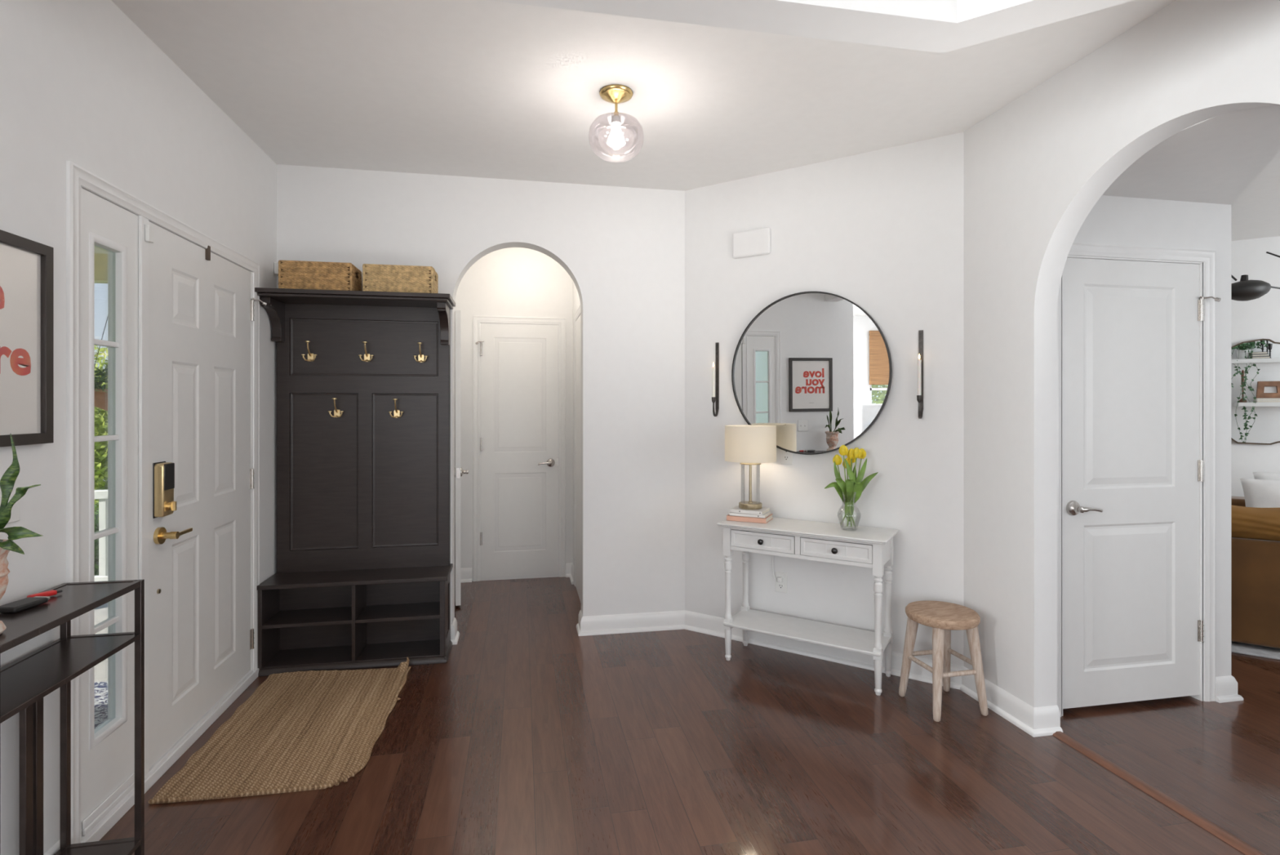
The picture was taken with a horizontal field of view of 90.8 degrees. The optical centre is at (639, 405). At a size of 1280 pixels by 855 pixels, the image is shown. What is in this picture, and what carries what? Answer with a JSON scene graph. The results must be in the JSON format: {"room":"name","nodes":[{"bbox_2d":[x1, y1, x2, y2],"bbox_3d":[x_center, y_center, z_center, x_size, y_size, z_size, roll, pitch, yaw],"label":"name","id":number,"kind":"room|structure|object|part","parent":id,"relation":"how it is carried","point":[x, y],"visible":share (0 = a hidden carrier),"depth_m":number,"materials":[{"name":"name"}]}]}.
{"room":"entryway","nodes":[
{"label":"entryway","id":0,"kind":"room"},
{"bbox_2d":[0,0,276,854],"bbox_3d":[-1.870,0.020,2.356,0.120,2.740,2.605,0,0,-11],"label":"wall","id":1,"kind":"structure","parent":0,"point":[81,84],"depth_m":1.93,"materials":[{"name":"paint"}]},
{"bbox_2d":[0,477,19,523],"bbox_3d":[-1.670,0.253,1.657,0.014,0.118,0.116,0,0,-11],"label":"light switch","id":2,"kind":"object","parent":1,"relation":"attached to","point":[15,516],"visible":0.38,"depth_m":1.70,"materials":[{"name":"white plastic"}]},
{"bbox_2d":[0,229,53,446],"bbox_3d":[-1.649,-0.174,1.573,0.024,0.560,0.480,0,0,-11],"label":"framed poster","id":3,"kind":"object","parent":1,"relation":"attached to","point":[26,265],"visible":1,"depth_m":1.72,"materials":[{"name":"paper"}]},
{"bbox_2d":[43,839,71,854],"bbox_3d":[-1.631,1.336,1.493,0.030,0.108,0.820,0,0,-11],"label":"baseboard","id":4,"kind":"structure","parent":1,"relation":"attached to","point":[55,846],"depth_m":1.84,"materials":[{"name":"paint"}]},
{"bbox_2d":[66,160,259,843],"bbox_3d":[-1.903,0.327,2.573,0.136,2.126,1.403,0,0,-11],"label":"door frame","id":5,"kind":"structure","parent":1,"relation":"in","point":[107,814],"depth_m":2.15,"materials":[{"name":"paint"}]},
{"bbox_3d":[-1.758,1.313,2.110,0.010,0.046,0.300,0,0,-11],"label":"sidelite sill trim","id":6,"kind":"part","parent":5,"relation":"part of","materials":[{"name":"paint"}]},
{"bbox_2d":[81,187,138,834],"bbox_3d":[-1.784,0.328,2.106,0.050,2.012,0.298,0,0,-11],"label":"window","id":7,"kind":"structure","parent":5,"relation":"attached to","point":[109,232],"depth_m":2.12,"materials":[{"name":"paint"}]},
{"bbox_3d":[-1.781,0.271,2.089,0.004,1.603,0.153,0,0,-11],"label":"pane","id":8,"kind":"part","parent":7,"relation":"part of","materials":[{"name":"clear glass"}]},
{"bbox_3d":[-1.770,0.271,2.091,0.027,1.643,0.193,0,0,-11],"label":"glazing frame","id":9,"kind":"part","parent":7,"relation":"part of","materials":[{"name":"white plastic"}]},
{"bbox_2d":[144,223,153,243],"bbox_3d":[-1.786,-0.626,2.302,0.014,0.062,0.047,0,0,-11],"label":"sensor","id":10,"kind":"object","parent":5,"relation":"attached to","point":[148,232],"visible":1,"depth_m":2.28,"materials":[{"name":"white plastic"}]},
{"bbox_3d":[-1.903,1.363,2.573,0.136,0.053,1.403,0,0,-11],"label":"sill","id":11,"kind":"part","parent":5,"relation":"part of","materials":[{"name":"paint"}]},
{"bbox_2d":[148,221,267,768],"bbox_3d":[-1.880,0.319,2.776,0.111,2.030,0.942,0,0,-11],"label":"door","id":12,"kind":"structure","parent":5,"relation":"attached to","point":[201,306],"depth_m":2.64,"materials":[{"name":"paint"}]},
{"bbox_3d":[-1.815,0.315,2.384,0.004,0.206,0.081,0,0,-11],"label":"plate","id":13,"kind":"part","parent":12,"relation":"part of","materials":[{"name":"metal"}]},
{"bbox_3d":[-1.791,0.489,2.425,0.066,0.063,0.146,0,0,-11],"label":"lever handle","id":14,"kind":"part","parent":12,"relation":"part of","materials":[{"name":"gold metal"}]},
{"bbox_2d":[276,164,684,639],"bbox_3d":[-0.887,0.020,3.812,2.354,2.740,0.130,0,0,-11],"label":"wall","id":15,"kind":"structure","parent":0,"point":[622,249],"depth_m":3.87,"materials":[{"name":"paint"}]},
{"bbox_2d":[274,262,278,275],"bbox_3d":[-2.006,-0.761,3.511,0.038,0.067,0.045,0,0,-11],"label":"box","id":16,"kind":"object","parent":15,"relation":"attached to","point":[276,264],"visible":0.49,"depth_m":3.49,"materials":[{"name":"white plastic"}]},
{"bbox_2d":[450,567,471,644],"bbox_3d":[-1.495,1.336,4.289,0.616,0.108,1.355,0,0,-11],"label":"baseboard","id":17,"kind":"structure","parent":15,"relation":"attached to","point":[455,634],"depth_m":4.40,"materials":[{"name":"paint"}]},
{"bbox_2d":[454,247,573,581],"bbox_3d":[-1.247,0.020,5.087,1.640,2.740,0.120,0,0,-11],"label":"wall","id":18,"kind":"structure","parent":0,"point":[510,282],"depth_m":5.07,"materials":[{"name":"paint"}]},
{"bbox_2d":[454,310,468,605],"bbox_3d":[-1.358,0.357,4.651,0.155,2.030,0.660,0,0,-19],"label":"door","id":19,"kind":"structure","parent":18,"relation":"in","point":[459,471],"depth_m":4.34,"materials":[{"name":"paint"}]},
{"bbox_3d":[-1.358,0.357,4.651,0.035,2.030,0.657,0,0,-19],"label":"panel","id":20,"kind":"part","parent":19,"relation":"part of","materials":[{"name":"paint"}]},
{"bbox_3d":[-1.251,0.462,4.340,0.023,0.070,0.002,0,0,-19],"label":"latch plate","id":21,"kind":"part","parent":19,"relation":"part of","materials":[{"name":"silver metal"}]},
{"bbox_3d":[-1.238,0.462,4.451,0.060,0.068,0.139,0,0,-19],"label":"lever handle","id":22,"kind":"part","parent":19,"relation":"part of","materials":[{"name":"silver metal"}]},
{"bbox_2d":[472,315,565,581],"bbox_3d":[-0.976,0.337,5.132,0.734,2.106,0.133,0,0,-11],"label":"door frame","id":23,"kind":"structure","parent":18,"relation":"in","point":[477,320],"depth_m":5.02,"materials":[{"name":"paint"}]},
{"bbox_2d":[475,324,558,577],"bbox_3d":[-0.980,0.357,5.059,0.649,2.015,0.102,0,0,-11],"label":"door","id":24,"kind":"structure","parent":23,"relation":"attached to","point":[519,362],"depth_m":5.08,"materials":[{"name":"paint"}]},
{"bbox_3d":[-0.754,0.460,5.086,0.139,0.068,0.060,0,0,-11],"label":"lever handle","id":25,"kind":"part","parent":24,"relation":"part of","materials":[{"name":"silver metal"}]},
{"bbox_2d":[573,281,581,564],"bbox_3d":[-0.378,0.020,4.582,0.120,2.740,1.195,0,0,-11],"label":"wall","id":26,"kind":"structure","parent":0,"point":[576,302],"depth_m":5.11,"materials":[{"name":"paint"}]},
{"bbox_2d":[565,562,573,584],"bbox_3d":[-0.554,1.336,5.035,0.058,0.108,0.240,0,0,-11],"label":"baseboard","id":27,"kind":"structure","parent":26,"relation":"attached to","point":[569,566],"depth_m":5.13,"materials":[{"name":"paint"}]},
{"bbox_2d":[573,305,581,603],"bbox_3d":[-0.422,0.340,4.459,0.013,2.100,0.920,0,0,-11],"label":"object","id":28,"kind":"structure","parent":26,"relation":"attached to","point":[577,324],"depth_m":4.71,"materials":[{"name":"paint"}]},
{"bbox_2d":[98,576,1279,854],"bbox_3d":[2.621,1.450,3.040,15.720,0.120,13.000,0,0,-11],"label":"floor","id":29,"kind":"structure","parent":0,"point":[534,735],"depth_m":2.42,"materials":[{"name":"brown wood"}]},
{"bbox_2d":[0,578,144,854],"bbox_3d":[-1.540,0.955,1.606,0.210,0.870,0.552,0,0,-11],"label":"console table","id":30,"kind":"object","parent":29,"relation":"on","point":[24,682],"visible":1,"depth_m":1.72,"materials":[{"name":"metal"}]},
{"bbox_2d":[0,433,42,633],"bbox_3d":[-1.479,0.290,1.405,0.290,0.458,0.144,0,0,26],"label":"potted snake plant","id":31,"kind":"object","parent":30,"relation":"on","point":[7,481],"visible":1,"depth_m":1.41,"materials":[{"name":"green plant"}]},
{"bbox_3d":[-1.504,0.392,1.417,0.144,0.156,0.144,0,0,-11],"label":"pot","id":32,"kind":"part","parent":31,"relation":"part of","materials":[{"name":"ceramic"}]},
{"bbox_2d":[0,595,50,612],"bbox_3d":[-1.594,0.512,1.634,0.056,0.014,0.103,0,0,1],"label":"case","id":33,"kind":"object","parent":30,"relation":"on","point":[29,602],"visible":1,"depth_m":1.62,"materials":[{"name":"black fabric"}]},
{"bbox_2d":[26,589,62,597],"bbox_3d":[-1.620,0.513,1.721,0.020,0.013,0.076,0,0,21],"label":"knife","id":34,"kind":"object","parent":30,"relation":"on","point":[50,593],"visible":0.78,"depth_m":1.72,"materials":[{"name":"plastic"}]},
{"bbox_3d":[-1.684,0.955,1.850,0.018,0.870,0.018,0,0,-11],"label":"leg","id":35,"kind":"part","parent":30,"relation":"part of","materials":[{"name":"metal"}]},
{"bbox_2d":[0,631,140,723],"bbox_3d":[-1.540,0.683,1.606,0.209,0.014,0.551,0,0,-11],"label":"shelf","id":36,"kind":"object","parent":30,"relation":"attached to","point":[30,677],"depth_m":1.65,"materials":[{"name":"metal"}]},
{"bbox_2d":[53,836,140,854],"bbox_3d":[-1.540,1.297,1.606,0.209,0.014,0.551,0,0,-11],"label":"shelf","id":37,"kind":"object","parent":30,"relation":"attached to","point":[124,846],"depth_m":1.85,"materials":[{"name":"metal"}]},
{"bbox_3d":[-1.496,0.955,1.886,0.018,0.870,0.018,0,0,-11],"label":"leg","id":38,"kind":"part","parent":30,"relation":"part of","materials":[{"name":"metal"}]},
{"bbox_2d":[148,656,410,804],"bbox_3d":[-1.456,1.361,2.773,0.731,0.065,1.070,0,0,-11],"label":"jute rug","id":39,"kind":"object","parent":29,"relation":"on","point":[298,731],"visible":1,"depth_m":2.62,"materials":[{"name":"wicker"}]},
{"bbox_2d":[254,287,455,676],"bbox_3d":[-1.526,0.393,3.464,0.962,1.994,0.315,0,0,-11],"label":"hall tree","id":40,"kind":"object","parent":29,"relation":"on","point":[362,580],"visible":1,"depth_m":3.56,"materials":[{"name":"brown paint"}]},
{"bbox_3d":[-1.983,1.151,3.375,0.020,0.410,0.251,0,0,-11],"label":"panel","id":41,"kind":"part","parent":40,"relation":"part of","materials":[{"name":"brown paint"}]},
{"bbox_2d":[262,606,351,628],"bbox_3d":[-1.760,1.141,3.418,0.434,0.018,0.249,0,0,-11],"label":"shelf","id":42,"kind":"object","parent":40,"relation":"attached to","point":[283,616],"depth_m":3.39,"materials":[{"name":"brown paint"}]},
{"bbox_2d":[278,260,361,290],"bbox_3d":[-1.728,-0.684,3.426,0.366,0.154,0.224,0,0,-11],"label":"woven basket","id":43,"kind":"object","parent":40,"relation":"on","point":[292,274],"visible":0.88,"depth_m":3.32,"materials":[{"name":"wicker"}]},
{"bbox_2d":[254,287,455,306],"bbox_3d":[-1.526,-0.593,3.464,0.962,0.022,0.315,0,0,-11],"label":"shelf","id":44,"kind":"object","parent":40,"relation":"attached to","point":[283,295],"depth_m":3.36,"materials":[{"name":"brown paint"}]},
{"bbox_3d":[-1.529,-0.574,3.471,0.939,0.016,0.300,0,0,-11],"label":"shelf moulding","id":45,"kind":"part","parent":40,"relation":"part of","materials":[{"name":"brown paint"}]},
{"bbox_3d":[-1.560,0.174,3.595,0.920,1.500,0.045,0,0,-11],"label":"panel","id":46,"kind":"part","parent":40,"relation":"part of","materials":[{"name":"brown paint"}]},
{"bbox_2d":[355,601,439,622],"bbox_3d":[-1.316,1.141,3.502,0.433,0.018,0.249,0,0,-11],"label":"shelf","id":47,"kind":"object","parent":40,"relation":"attached to","point":[371,611],"depth_m":3.47,"materials":[{"name":"brown paint"}]},
{"bbox_2d":[362,263,438,293],"bbox_3d":[-1.322,-0.683,3.503,0.366,0.152,0.224,0,0,-11],"label":"woven basket","id":48,"kind":"object","parent":40,"relation":"on","point":[375,277],"visible":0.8,"depth_m":3.40,"materials":[{"name":"wicker"}]},
{"bbox_3d":[-1.071,1.150,3.419,0.026,0.408,0.006,0,0,-11],"label":"frame","id":49,"kind":"part","parent":40,"relation":"part of","materials":[{"name":"brown paint"}]},
{"bbox_3d":[-1.091,1.151,3.543,0.024,0.410,0.251,0,0,-11],"label":"panel","id":50,"kind":"part","parent":40,"relation":"part of","materials":[{"name":"brown paint"}]},
{"bbox_2d":[716,517,898,695],"bbox_3d":[0.878,1.014,3.349,0.878,0.752,0.334,0,0,32],"label":"console table","id":51,"kind":"object","parent":29,"relation":"on","point":[871,547],"visible":0.97,"depth_m":3.25,"materials":[{"name":"wood"}]},
{"bbox_3d":[0.483,1.023,3.457,0.042,0.734,0.042,0,0,32],"label":"leg","id":52,"kind":"part","parent":51,"relation":"part of","materials":[{"name":"wood"}]},
{"bbox_3d":[0.613,1.023,3.666,0.042,0.734,0.042,0,0,32],"label":"leg","id":53,"kind":"part","parent":51,"relation":"part of","materials":[{"name":"wood"}]},
{"bbox_2d":[726,513,773,523],"bbox_3d":[0.617,0.624,3.543,0.222,0.028,0.165,0,0,25],"label":"book","id":54,"kind":"object","parent":51,"relation":"on","point":[740,518],"visible":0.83,"depth_m":3.47,"materials":[{"name":"paper"}]},
{"bbox_2d":[729,511,770,517],"bbox_3d":[0.619,0.601,3.536,0.198,0.017,0.151,0,0,25],"label":"book","id":55,"kind":"object","parent":54,"relation":"on","point":[767,513],"visible":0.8,"depth_m":3.47,"materials":[{"name":"paper"}]},
{"bbox_2d":[730,505,769,515],"bbox_3d":[0.617,0.582,3.529,0.182,0.020,0.146,0,0,29],"label":"book","id":56,"kind":"object","parent":55,"relation":"on","point":[763,510],"visible":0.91,"depth_m":3.47,"materials":[{"name":"paper"}]},
{"bbox_2d":[724,424,776,509],"bbox_3d":[0.619,0.341,3.537,0.286,0.460,0.286,0,0,-11],"label":"table lamp","id":57,"kind":"object","parent":56,"relation":"on","point":[751,445],"visible":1,"depth_m":3.43,"materials":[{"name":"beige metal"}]},
{"bbox_3d":[0.619,0.434,3.537,0.028,0.216,0.028,0,0,-11],"label":"rod","id":58,"kind":"part","parent":57,"relation":"part of","materials":[{"name":"gold metal"}]},
{"bbox_3d":[0.619,0.209,3.537,0.286,0.196,0.286,0,0,-11],"label":"lamp shade","id":59,"kind":"part","parent":57,"relation":"part of","materials":[{"name":"fabric"}]},
{"bbox_3d":[0.637,0.716,3.327,0.031,0.031,0.032,0,0,32],"label":"knob","id":60,"kind":"part","parent":51,"relation":"part of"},
{"bbox_3d":[0.710,0.716,3.445,0.353,0.088,0.254,0,0,32],"label":"drawer","id":61,"kind":"part","parent":51,"relation":"part of","materials":[{"name":"wood"}]},
{"bbox_2d":[723,608,890,656],"bbox_3d":[0.879,1.191,3.352,0.818,0.018,0.300,0,0,32],"label":"shelf","id":62,"kind":"object","parent":51,"relation":"attached to","point":[841,637],"depth_m":3.32,"materials":[{"name":"wood"}]},
{"bbox_3d":[0.963,0.716,3.123,0.031,0.031,0.032,0,0,32],"label":"knob","id":63,"kind":"part","parent":51,"relation":"part of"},
{"bbox_3d":[1.037,0.716,3.240,0.353,0.088,0.254,0,0,32],"label":"drawer","id":64,"kind":"part","parent":51,"relation":"part of","materials":[{"name":"wood"}]},
{"bbox_2d":[824,444,878,530],"bbox_3d":[1.089,0.419,3.257,0.267,0.437,0.120,0,0,16],"label":"vase","id":65,"kind":"object","parent":51,"relation":"on","point":[850,491],"visible":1,"depth_m":3.24,"materials":[{"name":"clear glass"}]},
{"bbox_3d":[1.065,0.460,3.256,0.082,0.320,0.053,0,0,-11],"label":"stem","id":66,"kind":"part","parent":65,"relation":"part of","materials":[{"name":"plant"}]},
{"bbox_3d":[1.077,0.434,3.258,0.066,0.370,0.010,0,0,-11],"label":"stem","id":67,"kind":"part","parent":65,"relation":"part of","materials":[{"name":"plant"}]},
{"bbox_3d":[1.080,0.538,3.262,0.116,0.199,0.116,0,0,-11],"label":"vase glass","id":68,"kind":"part","parent":65,"relation":"part of","materials":[{"name":"glass"}]},
{"bbox_3d":[1.085,0.455,3.265,0.057,0.329,0.049,0,0,-11],"label":"stem","id":69,"kind":"part","parent":65,"relation":"part of","materials":[{"name":"plant"}]},
{"bbox_3d":[1.086,0.444,3.251,0.015,0.351,0.029,0,0,12],"label":"stem","id":70,"kind":"part","parent":65,"relation":"part of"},
{"bbox_3d":[1.097,0.444,3.273,0.112,0.352,0.020,0,0,4],"label":"stem","id":71,"kind":"part","parent":65,"relation":"part of","materials":[{"name":"plant"}]},
{"bbox_3d":[1.092,0.440,3.253,0.052,0.357,0.008,0,0,26],"label":"stem","id":72,"kind":"part","parent":65,"relation":"part of","materials":[{"name":"plant"}]},
{"bbox_3d":[1.147,1.023,3.042,0.042,0.734,0.042,0,0,32],"label":"leg","id":73,"kind":"part","parent":51,"relation":"part of","materials":[{"name":"wood"}]},
{"bbox_3d":[1.278,1.023,3.250,0.042,0.734,0.042,0,0,32],"label":"leg","id":74,"kind":"part","parent":51,"relation":"part of","materials":[{"name":"wood"}]},
{"bbox_2d":[898,600,988,721],"bbox_3d":[1.403,1.169,2.934,0.314,0.444,0.314,0,0,-13],"label":"wooden stool","id":75,"kind":"object","parent":29,"relation":"on","point":[943,617],"visible":1,"depth_m":2.85,"materials":[{"name":"brown wood"}]},
{"bbox_3d":[1.286,1.189,3.012,0.093,0.405,0.051,0,0,42],"label":"leg","id":76,"kind":"part","parent":75,"relation":"part of","materials":[{"name":"brown wood"}]},
{"bbox_3d":[1.331,1.189,2.813,0.051,0.405,0.093,0,0,22],"label":"leg","id":77,"kind":"part","parent":75,"relation":"part of","materials":[{"name":"brown wood"}]},
{"bbox_3d":[1.403,0.970,2.934,0.314,0.044,0.314,0,0,-13],"label":"seat","id":78,"kind":"part","parent":75,"relation":"part of","materials":[{"name":"brown wood"}]},
{"bbox_3d":[1.476,1.189,3.055,0.051,0.405,0.093,0,0,22],"label":"leg","id":79,"kind":"part","parent":75,"relation":"part of","materials":[{"name":"brown wood"}]},
{"bbox_3d":[1.521,1.189,2.855,0.093,0.405,0.051,0,0,42],"label":"leg","id":80,"kind":"part","parent":75,"relation":"part of","materials":[{"name":"brown wood"}]},
{"bbox_2d":[1053,730,1266,854],"bbox_3d":[1.869,1.383,2.157,0.058,0.013,1.105,0,0,-11],"label":"trim","id":81,"kind":"structure","parent":29,"relation":"on","point":[1237,842],"depth_m":2.22,"materials":[{"name":"wood"}]},
{"bbox_2d":[1231,495,1245,506],"bbox_3d":[4.960,1.035,4.517,2.900,0.610,0.880,0,0,33],"label":"sofa","id":82,"kind":"object","parent":29,"relation":"on","point":[1235,500],"visible":0.02,"depth_m":4.96,"materials":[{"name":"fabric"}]},
{"bbox_2d":[1240,478,1279,507],"bbox_3d":[4.711,0.755,4.500,0.622,0.427,0.166,0,0,34],"label":"pillow","id":83,"kind":"object","parent":82,"relation":"on","point":[1260,493],"visible":0.42,"depth_m":4.61,"materials":[{"name":"fabric"}]},
{"bbox_2d":[1252,471,1279,479],"bbox_3d":[4.899,0.715,4.569,0.662,0.427,0.166,0,0,34],"label":"pillow","id":84,"kind":"object","parent":82,"relation":"on","point":[1257,475],"visible":0.16,"depth_m":4.73,"materials":[{"name":"fabric"}]},
{"bbox_2d":[1231,640,1279,659],"bbox_3d":[4.511,1.385,3.569,2.920,0.010,1.300,0,0,33],"label":"area rug","id":85,"kind":"object","parent":29,"relation":"on","point":[1265,651],"visible":0.02,"depth_m":3.56,"materials":[{"name":"fabric"}]},
{"bbox_2d":[1231,537,1279,648],"bbox_3d":[4.331,1.061,3.603,2.500,0.598,0.950,0,0,33],"label":"sofa","id":86,"kind":"object","parent":85,"relation":"on","point":[1255,562],"visible":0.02,"depth_m":3.58,"materials":[{"name":"leather"}]},
{"bbox_2d":[1231,504,1279,541],"bbox_3d":[3.746,0.685,3.565,1.300,0.213,0.336,0,0,33],"label":"cushion","id":87,"kind":"object","parent":86,"relation":"on","point":[1248,522],"visible":0.31,"depth_m":3.59,"materials":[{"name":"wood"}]},
{"bbox_2d":[111,0,1279,240],"bbox_3d":[2.621,-1.400,3.040,15.720,0.100,13.000,0,0,-11],"label":"ceiling","id":88,"kind":"structure","parent":0,"point":[468,88],"depth_m":2.67,"materials":[{"name":"paint"}]},
{"bbox_2d":[588,84,644,162],"bbox_3d":[-0.102,-1.206,2.721,0.238,0.287,0.238,0,0,-11],"label":"ceiling light","id":89,"kind":"object","parent":88,"relation":"attached to","point":[615,94],"visible":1,"depth_m":2.73,"materials":[{"name":"glass"}]},
{"bbox_3d":[-0.102,-1.275,2.721,0.036,0.066,0.036,0,0,-11],"label":"stem","id":90,"kind":"part","parent":89,"relation":"part of","materials":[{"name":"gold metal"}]},
{"bbox_2d":[611,115,621,125],"bbox_3d":[-0.102,-1.230,2.721,0.044,0.031,0.044,0,0,-11],"label":"socket","id":91,"kind":"object","parent":89,"relation":"attached to","point":[615,120],"depth_m":2.71,"materials":[{"name":"white plastic"}]},
{"bbox_3d":[-0.102,-1.153,2.721,0.238,0.179,0.238,0,0,-11],"label":"glass globe","id":92,"kind":"part","parent":89,"relation":"part of"},
{"bbox_3d":[-0.102,-1.168,2.721,0.080,0.092,0.080,0,0,-11],"label":"bulb","id":93,"kind":"part","parent":89,"relation":"part of","materials":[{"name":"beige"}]},
{"bbox_2d":[487,0,1134,53],"bbox_3d":[0.207,-1.200,1.532,3.643,0.300,0.796,0,0,4],"label":"ceiling beam","id":94,"kind":"structure","parent":88,"relation":"attached to","point":[939,26],"depth_m":1.71,"materials":[{"name":"paint"}]},
{"bbox_2d":[1231,251,1279,301],"bbox_3d":[4.476,-1.032,4.416,1.009,0.635,0.486,0,0,3],"label":"ceiling lamp","id":95,"kind":"object","parent":88,"relation":"hanging from","point":[1245,290],"visible":0.78,"depth_m":4.23,"materials":[{"name":"metal"}]},
{"bbox_3d":[4.109,-0.866,4.293,0.045,0.047,0.044,0,0,-11],"label":"swivel knob","id":96,"kind":"part","parent":95,"relation":"part of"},
{"bbox_3d":[4.118,-0.784,4.296,0.303,0.140,0.208,0,0,-11],"label":"lamp shade","id":97,"kind":"part","parent":95,"relation":"part of","materials":[{"name":"metal"}]},
{"bbox_3d":[4.498,-0.993,4.444,1.012,0.285,0.446,0,0,8],"label":"arm","id":98,"kind":"part","parent":95,"relation":"part of"},
{"bbox_2d":[684,132,964,666],"bbox_3d":[0.953,0.020,3.593,1.712,2.740,0.126,0,0,34],"label":"wall","id":99,"kind":"structure","parent":0,"point":[882,231],"depth_m":3.42,"materials":[{"name":"paint"}]},
{"bbox_2d":[711,342,719,416],"bbox_3d":[0.453,-0.160,3.813,0.024,0.450,0.064,0,0,33],"label":"candle sconce","id":100,"kind":"object","parent":99,"relation":"attached to","point":[713,397],"visible":1,"depth_m":3.83,"materials":[{"name":"metal"}]},
{"bbox_2d":[711,363,715,396],"bbox_3d":[0.442,-0.148,3.796,0.019,0.230,0.019,0,0,-11],"label":"candle","id":101,"kind":"object","parent":100,"relation":"on","point":[713,368],"depth_m":3.79,"materials":[{"name":"white wax"}]},
{"bbox_2d":[732,226,770,258],"bbox_3d":[0.653,-0.956,3.708,0.236,0.155,0.026,0,0,33],"label":"door chime","id":102,"kind":"object","parent":99,"relation":"attached to","point":[753,242],"visible":1,"depth_m":3.69,"materials":[{"name":"paint"}]},
{"bbox_2d":[775,571,786,592],"bbox_3d":[0.809,1.010,3.618,0.072,0.116,0.007,0,0,33],"label":"wall outlet","id":103,"kind":"object","parent":99,"relation":"attached to","point":[780,586],"visible":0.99,"depth_m":3.61,"materials":[{"name":"white plastic"}]},
{"bbox_2d":[772,555,782,582],"bbox_3d":[0.783,0.832,3.611,0.059,0.344,0.032,0,0,33],"label":"lamp cord","id":104,"kind":"object","parent":103,"relation":"attached to","point":[780,579],"visible":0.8,"depth_m":3.60,"materials":[{"name":"white plastic"}]},
{"bbox_2d":[777,582,783,588],"bbox_3d":[0.808,1.032,3.617,0.033,0.029,0.003,0,0,33],"label":"receptacle","id":105,"kind":"object","parent":103,"relation":"attached to","point":[780,585],"depth_m":3.62,"materials":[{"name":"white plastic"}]},
{"bbox_2d":[780,448,792,464],"bbox_3d":[0.836,0.274,3.601,0.072,0.116,0.007,0,0,33],"label":"wall outlet","id":106,"kind":"object","parent":99,"relation":"attached to","point":[786,457],"visible":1,"depth_m":3.60,"materials":[{"name":"white plastic"}]},
{"bbox_2d":[783,454,789,460],"bbox_3d":[0.835,0.296,3.600,0.033,0.029,0.003,0,0,33],"label":"receptacle","id":107,"kind":"object","parent":106,"relation":"attached to","point":[786,457],"depth_m":3.60,"materials":[{"name":"white plastic"}]},
{"bbox_2d":[731,291,892,454],"bbox_3d":[0.926,-0.181,3.514,0.904,0.904,0.027,0,0,34],"label":"round mirror","id":108,"kind":"object","parent":99,"relation":"attached to","point":[815,366],"visible":0.94,"depth_m":3.49,"materials":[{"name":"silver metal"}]},
{"bbox_2d":[576,609,1062,737],"bbox_3d":[0.756,1.336,3.428,2.548,0.108,0.458,0,0,30],"label":"baseboard","id":109,"kind":"structure","parent":99,"relation":"attached to","point":[1040,721],"depth_m":3.46,"materials":[{"name":"paint"}]},
{"bbox_2d":[916,329,923,418],"bbox_3d":[1.414,-0.160,3.189,0.024,0.450,0.064,0,0,33],"label":"candle sconce","id":110,"kind":"object","parent":99,"relation":"attached to","point":[920,361],"visible":1,"depth_m":3.21,"materials":[{"name":"metal"}]},
{"bbox_2d":[917,354,921,395],"bbox_3d":[1.403,-0.148,3.172,0.019,0.230,0.019,0,0,-11],"label":"candle","id":111,"kind":"object","parent":110,"relation":"on","point":[919,372],"depth_m":3.17,"materials":[{"name":"white wax"}]},
{"bbox_2d":[964,0,1279,706],"bbox_3d":[2.016,0.020,1.195,0.114,2.740,4.000,0,0,-11],"label":"wall","id":112,"kind":"structure","parent":0,"point":[1037,166],"depth_m":2.70,"materials":[{"name":"paint"}]},
{"bbox_2d":[1061,195,1231,715],"bbox_3d":[2.281,0.020,2.966,1.065,2.740,0.120,0,0,-11],"label":"wall","id":113,"kind":"structure","parent":0,"point":[1113,220],"depth_m":2.99,"materials":[{"name":"paint"}]},
{"bbox_2d":[1057,242,1215,716],"bbox_3d":[2.262,0.329,2.955,0.897,2.122,0.133,0,0,-11],"label":"door frame","id":114,"kind":"structure","parent":113,"relation":"in","point":[1086,251],"depth_m":2.97,"materials":[{"name":"paint"}]},
{"bbox_2d":[1062,257,1221,708],"bbox_3d":[2.294,0.347,2.902,0.805,2.033,0.102,0,0,-11],"label":"door","id":115,"kind":"structure","parent":114,"relation":"attached to","point":[1133,630],"depth_m":2.91,"materials":[{"name":"paint"}]},
{"bbox_3d":[1.995,0.461,2.830,0.139,0.068,0.060,0,0,-11],"label":"lever handle","id":116,"kind":"part","parent":115,"relation":"part of","materials":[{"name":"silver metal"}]},
{"bbox_2d":[1102,106,1279,204],"bbox_3d":[2.396,-1.153,2.359,1.065,0.393,1.114,0,0,-11],"label":"ceiling","id":117,"kind":"structure","parent":0,"point":[1213,160],"depth_m":2.46,"materials":[{"name":"paint"}]},
{"bbox_2d":[1231,235,1279,496],"bbox_3d":[5.176,0.020,5.033,7.200,2.740,0.120,0,0,33],"label":"wall","id":118,"kind":"structure","parent":0,"point":[1258,318],"depth_m":5.10,"materials":[{"name":"paint"}]},
{"bbox_2d":[1231,338,1279,444],"bbox_3d":[4.946,-0.114,5.092,0.480,0.848,0.022,0,0,33],"label":"mirror","id":119,"kind":"object","parent":118,"relation":"attached to","point":[1255,363],"visible":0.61,"depth_m":5.08,"materials":[{"name":"mirror"}]},
{"bbox_3d":[1.894,0.020,5.014,1.065,2.740,4.050,0,0,-11],"label":"wall","id":120,"kind":"structure","parent":0,"visible":0},
{"bbox_2d":[1215,675,1243,702],"bbox_3d":[2.708,1.336,3.362,0.139,0.108,0.800,0,0,-11],"label":"baseboard","id":121,"kind":"structure","parent":120,"relation":"attached to","point":[1226,686],"depth_m":2.98,"materials":[{"name":"paint"}]}
]}

